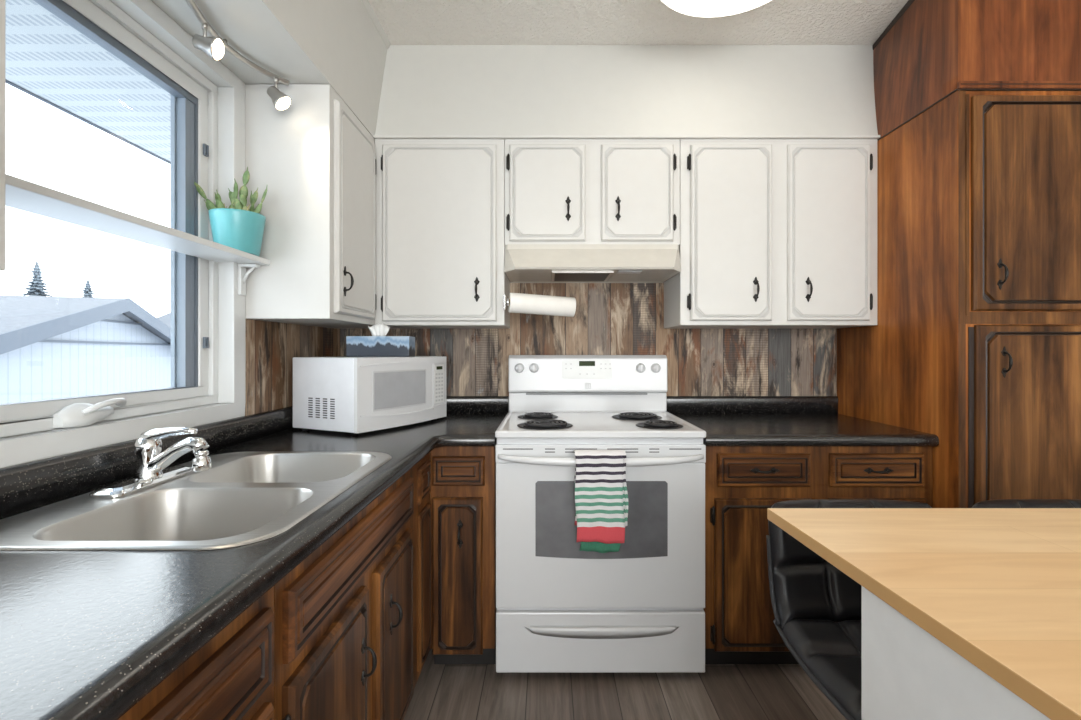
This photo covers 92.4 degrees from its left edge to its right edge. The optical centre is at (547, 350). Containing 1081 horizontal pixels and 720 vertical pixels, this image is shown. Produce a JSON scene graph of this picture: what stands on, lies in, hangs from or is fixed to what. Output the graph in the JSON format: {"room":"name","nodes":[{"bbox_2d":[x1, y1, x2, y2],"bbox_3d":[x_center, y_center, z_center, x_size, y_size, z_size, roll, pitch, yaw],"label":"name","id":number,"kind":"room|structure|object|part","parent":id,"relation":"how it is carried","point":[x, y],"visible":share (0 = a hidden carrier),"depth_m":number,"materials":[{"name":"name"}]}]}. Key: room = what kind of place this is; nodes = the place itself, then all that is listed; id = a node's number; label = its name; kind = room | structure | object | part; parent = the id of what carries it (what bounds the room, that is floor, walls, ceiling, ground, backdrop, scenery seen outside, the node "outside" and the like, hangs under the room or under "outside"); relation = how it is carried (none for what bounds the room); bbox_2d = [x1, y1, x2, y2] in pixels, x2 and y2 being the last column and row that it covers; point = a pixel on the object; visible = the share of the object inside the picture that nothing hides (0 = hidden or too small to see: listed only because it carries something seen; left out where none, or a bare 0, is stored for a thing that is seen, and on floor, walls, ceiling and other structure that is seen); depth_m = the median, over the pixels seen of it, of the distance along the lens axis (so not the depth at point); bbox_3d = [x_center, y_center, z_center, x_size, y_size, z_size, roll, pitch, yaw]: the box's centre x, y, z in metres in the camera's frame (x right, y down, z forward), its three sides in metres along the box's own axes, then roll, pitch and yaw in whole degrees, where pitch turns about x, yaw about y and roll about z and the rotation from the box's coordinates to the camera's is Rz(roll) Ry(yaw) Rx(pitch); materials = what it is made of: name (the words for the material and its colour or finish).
{"room":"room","nodes":[
{"label":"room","id":0,"kind":"room"},
{"bbox_2d":[151,0,386,136],"bbox_3d":[-0.902,-1.183,-0.210,0.296,0.515,5.580,0,0,0],"label":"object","id":1,"kind":"structure","parent":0,"point":[336,43],"depth_m":1.69,"materials":[{"name":"white paint"}]},
{"bbox_2d":[185,0,291,110],"bbox_3d":[-0.902,-0.862,1.367,0.140,0.126,0.782,0,0,-3],"label":"track light","id":2,"kind":"object","parent":1,"relation":"attached to","point":[214,46],"visible":1,"depth_m":1.47,"materials":[{"name":"silver metal"}]},
{"bbox_3d":[-0.947,-0.877,1.430,0.015,0.062,0.016,0,0,0],"label":"stem","id":3,"kind":"part","parent":2,"relation":"part of","materials":[{"name":"silver metal"}]},
{"bbox_3d":[-0.913,-0.835,1.434,0.022,0.052,0.055,0,0,0],"label":"lit bulb","id":4,"kind":"part","parent":2,"relation":"part of","materials":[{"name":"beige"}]},
{"bbox_3d":[-0.900,-0.877,1.715,0.015,0.062,0.016,0,0,0],"label":"stem","id":5,"kind":"part","parent":2,"relation":"part of","materials":[{"name":"silver metal"}]},
{"bbox_3d":[-0.877,-0.820,1.716,0.041,0.037,0.055,0,0,0],"label":"lit bulb","id":6,"kind":"part","parent":2,"relation":"part of","materials":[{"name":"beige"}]},
{"bbox_2d":[404,649,846,719],"bbox_3d":[0.725,1.260,-0.210,3.950,0.100,5.780,0,0,0],"label":"floor","id":7,"kind":"structure","parent":0,"point":[441,691],"depth_m":1.82,"materials":[{"name":"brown wood"}]},
{"bbox_2d":[118,586,273,719],"bbox_3d":[-0.719,0.781,0.192,0.658,0.855,1.284,0,0,0],"label":"base cabinet","id":8,"kind":"object","parent":7,"relation":"on","point":[231,677],"visible":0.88,"depth_m":0.69,"materials":[{"name":"brown wood"}]},
{"bbox_2d":[0,396,507,719],"bbox_3d":[-0.623,0.288,1.039,0.854,0.128,3.082,0,0,0],"label":"countertop","id":9,"kind":"structure","parent":8,"relation":"on","point":[85,634],"depth_m":0.71,"materials":[{"name":"black laminate"}]},
{"bbox_2d":[89,427,211,497],"bbox_3d":[-0.866,0.240,1.200,0.192,0.131,0.250,0,0,0],"label":"faucet","id":10,"kind":"object","parent":9,"relation":"on","point":[151,463],"visible":1,"depth_m":1.18,"materials":[{"name":"silver metal"}]},
{"bbox_3d":[-0.927,0.298,1.200,0.070,0.015,0.250,0,0,0],"label":"plate","id":11,"kind":"part","parent":10,"relation":"part of","materials":[{"name":"silver metal"}]},
{"bbox_3d":[-0.876,0.198,1.188,0.142,0.048,0.035,0,0,13],"label":"lever","id":12,"kind":"part","parent":10,"relation":"part of","materials":[{"name":"silver metal"}]},
{"bbox_3d":[-0.853,0.242,1.188,0.155,0.090,0.040,0,0,10],"label":"spout","id":13,"kind":"part","parent":10,"relation":"part of","materials":[{"name":"silver metal"}]},
{"bbox_2d":[0,452,391,549],"bbox_3d":[-0.722,0.391,1.188,0.543,0.174,0.769,0,0,0],"label":"sink","id":14,"kind":"object","parent":9,"relation":"in","point":[244,498],"visible":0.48,"depth_m":1.15,"materials":[{"name":"silver metal"}]},
{"bbox_3d":[-0.686,0.392,0.998,0.377,0.172,0.325,0,0,0],"label":"bowl","id":15,"kind":"part","parent":14,"relation":"part of","materials":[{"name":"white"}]},
{"bbox_3d":[-0.683,0.392,1.377,0.383,0.172,0.343,0,0,0],"label":"bowl","id":16,"kind":"part","parent":14,"relation":"part of","materials":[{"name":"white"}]},
{"bbox_2d":[293,356,445,434],"bbox_3d":[-0.718,0.167,2.182,0.359,0.285,0.541,0,0,25],"label":"microwave","id":17,"kind":"object","parent":9,"relation":"on","point":[354,395],"visible":0.99,"depth_m":1.97,"materials":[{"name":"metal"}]},
{"bbox_2d":[346,323,414,356],"bbox_3d":[-0.690,-0.046,2.150,0.250,0.139,0.120,0,0,-3],"label":"tissue box","id":18,"kind":"object","parent":17,"relation":"on","point":[378,344],"visible":1,"depth_m":2.09,"materials":[{"name":"cardboard"}]},
{"bbox_3d":[-0.574,0.162,2.116,0.035,0.273,0.540,0,0,25],"label":"door","id":19,"kind":"part","parent":17,"relation":"part of","materials":[{"name":"white plastic"}]},
{"bbox_3d":[-0.431,0.667,0.512,0.018,0.245,0.585,0,0,0],"label":"drawer","id":20,"kind":"part","parent":8,"relation":"part of","materials":[{"name":"brown wood"}]},
{"bbox_2d":[274,453,430,719],"bbox_3d":[-0.718,0.781,1.381,0.660,0.855,1.093,0,0,0],"label":"base cabinet","id":21,"kind":"object","parent":7,"relation":"on","point":[352,620],"visible":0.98,"depth_m":1.18,"materials":[{"name":"brown wood"}]},
{"bbox_3d":[-0.429,0.818,1.041,0.021,0.525,0.368,0,0,0],"label":"door","id":22,"kind":"part","parent":21,"relation":"part of","materials":[{"name":"brown wood"}]},
{"bbox_3d":[-0.431,0.459,1.246,0.018,0.122,0.777,0,0,0],"label":"false drawer","id":23,"kind":"part","parent":21,"relation":"part of","materials":[{"name":"brown wood"}]},
{"bbox_3d":[-0.404,0.705,1.175,0.033,0.108,0.025,0,0,0],"label":"handle","id":24,"kind":"part","parent":21,"relation":"part of","materials":[{"name":"black metal"}]},
{"bbox_3d":[-0.429,0.818,1.462,0.021,0.525,0.335,0,0,0],"label":"door","id":25,"kind":"part","parent":21,"relation":"part of","materials":[{"name":"brown wood"}]},
{"bbox_3d":[-0.404,0.705,1.385,0.033,0.108,0.025,0,0,0],"label":"handle","id":26,"kind":"part","parent":21,"relation":"part of","materials":[{"name":"black metal"}]},
{"bbox_3d":[-0.433,0.818,1.820,0.014,0.525,0.150,0,0,0],"label":"corner panel","id":27,"kind":"part","parent":21,"relation":"part of","materials":[{"name":"brown wood"}]},
{"bbox_3d":[-0.434,0.459,1.820,0.012,0.122,0.150,0,0,0],"label":"corner panel","id":28,"kind":"part","parent":21,"relation":"part of","materials":[{"name":"brown wood"}]},
{"bbox_2d":[430,443,496,663],"bbox_3d":[-0.318,0.781,2.228,0.242,0.855,0.700,0,0,0],"label":"base cabinet","id":29,"kind":"object","parent":7,"relation":"on","point":[463,478],"visible":0.88,"depth_m":1.91,"materials":[{"name":"brown wood"}]},
{"bbox_3d":[-0.335,0.835,1.919,0.186,0.581,0.021,0,0,0],"label":"door","id":30,"kind":"part","parent":29,"relation":"part of","materials":[{"name":"brown wood"}]},
{"bbox_3d":[-0.332,0.445,1.921,0.194,0.108,0.018,0,0,0],"label":"drawer","id":31,"kind":"part","parent":29,"relation":"part of","materials":[{"name":"brown wood"}]},
{"bbox_3d":[-0.324,0.674,1.894,0.025,0.108,0.033,0,0,0],"label":"handle","id":32,"kind":"part","parent":29,"relation":"part of","materials":[{"name":"black metal"}]},
{"bbox_2d":[495,355,705,671],"bbox_3d":[0.192,0.615,2.199,0.770,1.190,0.742,0,0,0],"label":"stove","id":33,"kind":"object","parent":7,"relation":"on","point":[561,607],"visible":0.98,"depth_m":1.89,"materials":[{"name":"white metal"}]},
{"bbox_3d":[-0.137,0.082,2.469,0.047,0.047,0.031,0,0,0],"label":"knob","id":34,"kind":"part","parent":33,"relation":"part of","materials":[{"name":"white plastic"}]},
{"bbox_3d":[-0.067,0.082,2.469,0.047,0.047,0.031,0,0,0],"label":"knob","id":35,"kind":"part","parent":33,"relation":"part of","materials":[{"name":"white plastic"}]},
{"bbox_2d":[518,415,557,418],"bbox_3d":[-0.045,0.291,2.300,0.180,0.004,0.180,0,0,0],"label":"burner","id":36,"kind":"object","parent":33,"relation":"on","point":[519,416],"depth_m":2.25,"materials":[{"name":"black metal"}]},
{"bbox_2d":[517,422,572,429],"bbox_3d":[-0.012,0.291,2.035,0.220,0.004,0.220,0,0,0],"label":"burner","id":37,"kind":"object","parent":33,"relation":"on","point":[520,425],"depth_m":1.98,"materials":[{"name":"black metal"}]},
{"bbox_3d":[0.186,0.086,2.486,0.243,0.096,0.007,0,0,0],"label":"touch panel","id":38,"kind":"part","parent":33,"relation":"part of","materials":[{"name":"white plastic"}]},
{"bbox_3d":[0.192,0.111,2.526,0.764,0.181,0.088,0,0,0],"label":"control panel","id":39,"kind":"part","parent":33,"relation":"part of","materials":[{"name":"white metal"}]},
{"bbox_3d":[0.192,1.065,1.905,0.766,0.221,0.030,0,0,0],"label":"storage drawer","id":40,"kind":"part","parent":33,"relation":"part of","materials":[{"name":"white metal"}]},
{"bbox_3d":[0.192,0.674,1.905,0.766,0.531,0.030,0,0,0],"label":"oven door","id":41,"kind":"part","parent":33,"relation":"part of","materials":[{"name":"white metal"}]},
{"bbox_2d":[495,411,705,437],"bbox_3d":[0.192,0.303,2.189,0.770,0.027,0.622,0,0,0],"label":"cooktop","id":42,"kind":"object","parent":33,"relation":"in","point":[516,424],"depth_m":2.00,"materials":[{"name":"white metal"}]},
{"bbox_2d":[574,450,627,552],"bbox_3d":[0.189,0.532,1.847,0.189,0.356,0.076,0,0,0],"label":"kitchen towel","id":43,"kind":"object","parent":33,"relation":"hanging from","point":[601,494],"visible":0.99,"depth_m":1.82,"materials":[{"name":"fabric"}]},
{"bbox_3d":[0.192,0.393,1.862,0.746,0.037,0.068,0,0,0],"label":"handle","id":44,"kind":"part","parent":33,"relation":"part of","materials":[{"name":"white metal"}]},
{"bbox_3d":[0.192,0.375,1.902,0.766,0.065,0.032,0,0,0],"label":"door rail","id":45,"kind":"part","parent":33,"relation":"part of","materials":[{"name":"white metal"}]},
{"bbox_3d":[0.197,1.028,1.883,0.562,0.045,0.012,0,0,0],"label":"drawer pull","id":46,"kind":"part","parent":33,"relation":"part of","materials":[{"name":"white metal"}]},
{"bbox_2d":[612,414,661,419],"bbox_3d":[0.392,0.291,2.290,0.220,0.004,0.220,0,0,0],"label":"burner","id":47,"kind":"object","parent":33,"relation":"on","point":[614,416],"depth_m":2.24,"materials":[{"name":"black metal"}]},
{"bbox_3d":[0.444,0.082,2.469,0.047,0.047,0.031,0,0,0],"label":"knob","id":48,"kind":"part","parent":33,"relation":"part of","materials":[{"name":"white plastic"}]},
{"bbox_3d":[0.516,0.082,2.469,0.047,0.047,0.031,0,0,0],"label":"knob","id":49,"kind":"part","parent":33,"relation":"part of","materials":[{"name":"white plastic"}]},
{"bbox_2d":[636,422,682,428],"bbox_3d":[0.436,0.291,2.030,0.184,0.004,0.184,0,0,0],"label":"burner","id":50,"kind":"object","parent":33,"relation":"on","point":[639,425],"depth_m":1.99,"materials":[{"name":"black metal"}]},
{"bbox_2d":[703,446,932,663],"bbox_3d":[1.008,0.781,2.228,0.853,0.855,0.700,0,0,0],"label":"base cabinet","id":51,"kind":"object","parent":7,"relation":"on","point":[741,482],"visible":0.52,"depth_m":1.91,"materials":[{"name":"brown wood"}]},
{"bbox_3d":[0.799,0.831,1.919,0.361,0.566,0.021,0,0,0],"label":"door","id":52,"kind":"part","parent":51,"relation":"part of","materials":[{"name":"brown wood"}]},
{"bbox_3d":[0.801,0.442,1.921,0.343,0.123,0.018,0,0,0],"label":"drawer","id":53,"kind":"part","parent":51,"relation":"part of","materials":[{"name":"brown wood"}]},
{"bbox_3d":[0.801,0.442,1.897,0.108,0.025,0.033,0,0,0],"label":"handle","id":54,"kind":"part","parent":51,"relation":"part of","materials":[{"name":"black metal"}]},
{"bbox_2d":[667,396,938,445],"bbox_3d":[1.007,0.288,2.240,0.854,0.129,0.681,0,0,0],"label":"countertop","id":55,"kind":"structure","parent":51,"relation":"on","point":[726,420],"depth_m":2.25,"materials":[{"name":"black laminate"}]},
{"bbox_3d":[1.220,0.442,1.921,0.346,0.123,0.018,0,0,0],"label":"drawer","id":56,"kind":"part","parent":51,"relation":"part of","materials":[{"name":"brown wood"}]},
{"bbox_3d":[1.224,0.831,1.919,0.361,0.566,0.021,0,0,0],"label":"door","id":57,"kind":"part","parent":51,"relation":"part of","materials":[{"name":"brown wood"}]},
{"bbox_3d":[1.220,0.442,1.897,0.108,0.025,0.033,0,0,0],"label":"handle","id":58,"kind":"part","parent":51,"relation":"part of","materials":[{"name":"black metal"}]},
{"bbox_2d":[766,499,931,719],"bbox_3d":[0.672,0.773,0.959,0.400,0.872,0.466,0,0,0],"label":"bar stool","id":59,"kind":"object","parent":7,"relation":"on","point":[816,606],"visible":0.41,"depth_m":1.10,"materials":[{"name":"black leather"}]},
{"bbox_3d":[0.672,0.593,0.916,0.372,0.070,0.381,0,0,0],"label":"seat","id":60,"kind":"part","parent":59,"relation":"part of","materials":[{"name":"black leather"}]},
{"bbox_3d":[0.672,0.461,1.133,0.372,0.247,0.117,0,0,0],"label":"backrest","id":61,"kind":"part","parent":59,"relation":"part of","materials":[{"name":"black leather"}]},
{"bbox_2d":[767,508,1080,719],"bbox_3d":[1.206,0.752,0.413,1.587,0.913,1.127,0,0,0],"label":"kitchen island","id":62,"kind":"object","parent":7,"relation":"on","point":[967,613],"visible":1,"depth_m":0.66,"materials":[{"name":"brown wood"}]},
{"bbox_2d":[837,0,1080,507],"bbox_3d":[1.989,-0.115,2.169,1.122,2.648,0.818,0,0,0],"label":"pantry cabinet","id":63,"kind":"object","parent":7,"relation":"on","point":[974,344],"visible":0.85,"depth_m":1.81,"materials":[{"name":"brown wood"}]},
{"bbox_3d":[1.565,-0.266,1.777,0.025,0.108,0.033,0,0,0],"label":"handle","id":64,"kind":"part","parent":63,"relation":"part of","materials":[{"name":"black metal"}]},
{"bbox_3d":[1.579,0.038,1.777,0.025,0.108,0.033,0,0,0],"label":"handle","id":65,"kind":"part","parent":63,"relation":"part of","materials":[{"name":"black metal"}]},
{"bbox_3d":[1.990,-0.927,1.807,1.119,0.025,0.012,0,0,0],"label":"moulding","id":66,"kind":"part","parent":63,"relation":"part of","materials":[{"name":"brown wood"}]},
{"bbox_3d":[1.993,0.098,1.810,1.113,2.023,0.006,0,0,0],"label":"frame","id":67,"kind":"part","parent":63,"relation":"part of","materials":[{"name":"brown wood"}]},
{"bbox_3d":[1.705,-0.514,1.802,0.450,0.749,0.022,0,0,0],"label":"door","id":68,"kind":"part","parent":63,"relation":"part of","materials":[{"name":"brown wood"}]},
{"bbox_3d":[1.710,0.479,1.802,0.439,1.141,0.022,0,0,0],"label":"door","id":69,"kind":"part","parent":63,"relation":"part of","materials":[{"name":"brown wood"}]},
{"bbox_2d":[972,499,1080,507],"bbox_3d":[1.120,0.773,0.959,0.400,0.872,0.466,0,0,0],"label":"bar stool","id":70,"kind":"object","parent":7,"relation":"on","point":[1005,503],"visible":0.08,"depth_m":1.16,"materials":[{"name":"black leather"}]},
{"bbox_2d":[375,45,877,139],"bbox_3d":[0.403,-1.183,2.416,2.314,0.515,0.328,0,0,0],"label":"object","id":71,"kind":"structure","parent":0,"point":[426,89],"depth_m":2.35,"materials":[{"name":"white paint"}]},
{"bbox_2d":[368,0,907,44],"bbox_3d":[0.750,-1.490,-0.210,3.900,0.100,5.780,0,0,0],"label":"ceiling","id":72,"kind":"structure","parent":0,"point":[403,22],"depth_m":2.26,"materials":[{"name":"white paint"}]},
{"bbox_2d":[362,0,390,48],"bbox_3d":[-0.746,-1.429,-0.235,0.016,0.022,5.330,0,0,0],"label":"trim","id":73,"kind":"structure","parent":72,"relation":"attached to","point":[366,3],"depth_m":2.25,"materials":[{"name":"white paint"}]},
{"bbox_2d":[661,0,770,16],"bbox_3d":[0.648,-1.367,1.820,0.592,0.146,0.592,0,0,0],"label":"ceiling lamp","id":74,"kind":"object","parent":72,"relation":"attached to","point":[698,8],"visible":1,"depth_m":1.98,"materials":[{"name":"white glass"}]},
{"bbox_3d":[0.750,-0.115,2.640,3.900,2.650,0.120,0,0,0],"label":"wall","id":75,"kind":"structure","parent":0,"visible":0},
{"bbox_2d":[375,139,509,327],"bbox_3d":[-0.471,-0.517,2.389,0.563,0.810,0.380,0,0,0],"label":"upper cabinet","id":76,"kind":"object","parent":75,"relation":"attached to","point":[440,203],"visible":0.97,"depth_m":2.23,"materials":[{"name":"white paint"}]},
{"bbox_3d":[-0.306,-0.265,2.216,0.025,0.108,0.033,0,0,0],"label":"handle","id":77,"kind":"part","parent":76,"relation":"part of","materials":[{"name":"black metal"}]},
{"bbox_2d":[504,293,575,316],"bbox_3d":[-0.036,-0.200,2.245,0.313,0.100,0.085,0,0,-11],"label":"paper towel roll","id":78,"kind":"object","parent":76,"relation":"attached to","point":[517,302],"visible":1,"depth_m":2.21,"materials":[{"name":"white paper"}]},
{"bbox_2d":[338,283,836,395],"bbox_3d":[0.195,-0.133,2.577,2.478,0.715,0.006,0,0,0],"label":"panel","id":79,"kind":"object","parent":75,"relation":"attached to","point":[609,318],"visible":0.29,"depth_m":2.57,"materials":[{"name":"brown wood"}]},
{"bbox_2d":[504,244,680,282],"bbox_3d":[0.192,-0.399,2.353,0.758,0.124,0.438,0,0,0],"label":"range hood","id":80,"kind":"object","parent":75,"relation":"attached to","point":[524,263],"visible":1,"depth_m":2.22,"materials":[{"name":"beige metal"}]},
{"bbox_3d":[0.150,-0.340,2.369,0.264,0.006,0.282,0,0,0],"label":"filter frame","id":81,"kind":"part","parent":80,"relation":"part of","materials":[{"name":"silver metal"}]},
{"bbox_2d":[505,139,679,244],"bbox_3d":[0.193,-0.692,2.389,0.761,0.460,0.380,0,0,0],"label":"upper cabinet","id":82,"kind":"object","parent":75,"relation":"attached to","point":[558,191],"visible":0.99,"depth_m":2.23,"materials":[{"name":"white paint"}]},
{"bbox_3d":[-0.002,-0.685,2.242,0.330,0.418,0.020,0,0,0],"label":"door","id":83,"kind":"part","parent":82,"relation":"part of","materials":[{"name":"white paint"}]},
{"bbox_3d":[0.087,-0.613,2.216,0.025,0.108,0.033,0,0,0],"label":"handle","id":84,"kind":"part","parent":82,"relation":"part of","materials":[{"name":"black metal"}]},
{"bbox_3d":[0.302,-0.613,2.216,0.025,0.108,0.033,0,0,0],"label":"handle","id":85,"kind":"part","parent":82,"relation":"part of","materials":[{"name":"black metal"}]},
{"bbox_2d":[373,135,879,138],"bbox_3d":[0.341,-0.927,2.244,2.189,0.011,0.016,0,0,0],"label":"trim","id":86,"kind":"structure","parent":82,"relation":"attached to","point":[374,136],"depth_m":2.24,"materials":[{"name":"white paint"}]},
{"bbox_3d":[0.387,-0.685,2.242,0.313,0.418,0.020,0,0,0],"label":"door","id":87,"kind":"part","parent":82,"relation":"part of","materials":[{"name":"white paint"}]},
{"bbox_2d":[664,139,876,327],"bbox_3d":[1.004,-0.517,2.389,0.858,0.810,0.380,0,0,0],"label":"upper cabinet","id":88,"kind":"object","parent":75,"relation":"attached to","point":[775,233],"visible":0.99,"depth_m":2.23,"materials":[{"name":"white paint"}]},
{"bbox_3d":[0.793,-0.512,2.242,0.352,0.764,0.020,0,0,0],"label":"door","id":89,"kind":"part","parent":88,"relation":"part of","materials":[{"name":"white paint"}]},
{"bbox_3d":[0.896,-0.265,2.216,0.025,0.108,0.033,0,0,0],"label":"handle","id":90,"kind":"part","parent":88,"relation":"part of","materials":[{"name":"black metal"}]},
{"bbox_3d":[1.122,-0.265,2.216,0.025,0.108,0.033,0,0,0],"label":"handle","id":91,"kind":"part","parent":88,"relation":"part of","materials":[{"name":"black metal"}]},
{"bbox_3d":[1.216,-0.512,2.242,0.354,0.764,0.020,0,0,0],"label":"door","id":92,"kind":"part","parent":88,"relation":"part of","materials":[{"name":"white paint"}]},
{"bbox_3d":[-1.125,-0.115,-0.210,0.150,2.650,5.580,0,0,0],"label":"wall","id":93,"kind":"structure","parent":0,"visible":0},
{"bbox_2d":[0,0,4,269],"bbox_3d":[-0.875,-0.517,0.411,0.348,0.811,0.622,0,0,0],"label":"upper cabinet","id":94,"kind":"object","parent":93,"relation":"attached to","point":[2,2],"visible":1,"depth_m":0.72,"materials":[{"name":"white paint"}]},
{"bbox_2d":[5,0,170,164],"bbox_3d":[-1.548,-1.013,1.500,0.695,0.154,9.000,0,0,0],"label":"soffit","id":95,"kind":"structure","parent":93,"relation":"attached to","point":[47,59],"depth_m":1.80,"materials":[{"name":"plastic"}]},
{"bbox_2d":[0,0,245,467],"bbox_3d":[-1.105,-0.350,1.295,0.119,1.150,0.996,0,0,0],"label":"window","id":96,"kind":"structure","parent":93,"relation":"in","point":[208,320],"depth_m":1.60,"materials":[{"name":"white plastic"}]},
{"bbox_3d":[-1.087,0.177,1.218,0.023,0.006,0.144,0,0,0],"label":"crank plate","id":97,"kind":"part","parent":96,"relation":"part of","materials":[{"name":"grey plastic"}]},
{"bbox_3d":[-1.061,0.131,1.240,0.025,0.032,0.106,0,0,0],"label":"crank lever","id":98,"kind":"part","parent":96,"relation":"part of","materials":[{"name":"white plastic"}]},
{"bbox_2d":[5,174,269,294],"bbox_3d":[-1.032,-0.252,1.256,0.149,0.124,1.066,0,0,0],"label":"shelf","id":99,"kind":"object","parent":96,"relation":"attached to","point":[20,194],"visible":0.97,"depth_m":1.21,"materials":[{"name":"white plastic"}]},
{"bbox_2d":[194,167,266,255],"bbox_3d":[-1.014,-0.458,1.687,0.171,0.287,0.176,0,0,25],"label":"potted cactus","id":100,"kind":"object","parent":99,"relation":"on","point":[239,227],"visible":0.99,"depth_m":1.65,"materials":[{"name":"teal ceramic"}]},
{"bbox_2d":[208,208,265,255],"bbox_3d":[-1.015,-0.381,1.695,0.162,0.131,0.162,0,0,0],"label":"pot","id":101,"kind":"object","parent":100,"relation":"on","point":[242,229],"depth_m":1.64,"materials":[{"name":"teal ceramic"}]},
{"bbox_2d":[245,319,337,415],"bbox_3d":[-1.047,0.057,2.183,0.006,0.336,0.781,0,0,0],"label":"panel","id":102,"kind":"object","parent":93,"relation":"attached to","point":[271,347],"visible":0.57,"depth_m":1.99,"materials":[{"name":"brown wood"}]},
{"bbox_2d":[245,84,375,327],"bbox_3d":[-0.875,-0.517,2.184,0.348,0.811,0.787,0,0,0],"label":"upper cabinet","id":103,"kind":"object","parent":93,"relation":"attached to","point":[315,159],"visible":0.98,"depth_m":1.79,"materials":[{"name":"white paint"}]},
{"bbox_3d":[-0.718,-0.252,1.872,0.033,0.108,0.025,0,0,0],"label":"handle","id":104,"kind":"part","parent":103,"relation":"part of","materials":[{"name":"black metal"}]},
{"bbox_3d":[-0.744,-0.510,2.018,0.020,0.750,0.393,0,0,0],"label":"door","id":105,"kind":"part","parent":103,"relation":"part of","materials":[{"name":"white paint"}]},
{"label":"outside","id":106,"kind":"structure","parent":0,"visible":0},
{"bbox_3d":[-30.650,2.260,25.000,58.700,0.100,110.000,0,0,0],"label":"ground","id":107,"kind":"structure","parent":106,"visible":0},
{"bbox_2d":[22,261,53,296],"bbox_3d":[-23.681,-0.988,23.996,4.418,6.396,4.273,0,0,0],"label":"conifer tree","id":108,"kind":"object","parent":107,"relation":"on","point":[35,288],"visible":0.22,"depth_m":23.90,"materials":[{"name":"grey plant"}]},
{"bbox_2d":[0,295,170,403],"bbox_3d":[-9.440,0.745,6.976,6.280,3.130,9.100,0,0,-19],"label":"neighboring house","id":109,"kind":"structure","parent":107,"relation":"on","point":[51,347],"depth_m":7.13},
{"bbox_2d":[80,279,94,297],"bbox_3d":[-30.125,-1.300,34.044,4.553,7.019,4.424,0,0,0],"label":"conifer tree","id":110,"kind":"object","parent":107,"relation":"on","point":[87,292],"visible":0.17,"depth_m":33.90,"materials":[{"name":"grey plant"}]},
{"bbox_2d":[157,312,170,327],"bbox_3d":[-17.723,-0.540,28.000,6.300,5.500,4.600,0,0,0],"label":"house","id":111,"kind":"structure","parent":107,"relation":"on","point":[166,319],"depth_m":26.56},
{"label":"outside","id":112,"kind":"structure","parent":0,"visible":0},
{"bbox_2d":[7,265,170,301],"bbox_3d":[-14.862,-2.418,20.999,0.024,1.548,12.708,0,0,38],"label":"power line","id":113,"kind":"object","parent":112,"point":[7,265],"visible":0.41,"depth_m":18.68,"materials":[{"name":"metal"}]}
]}

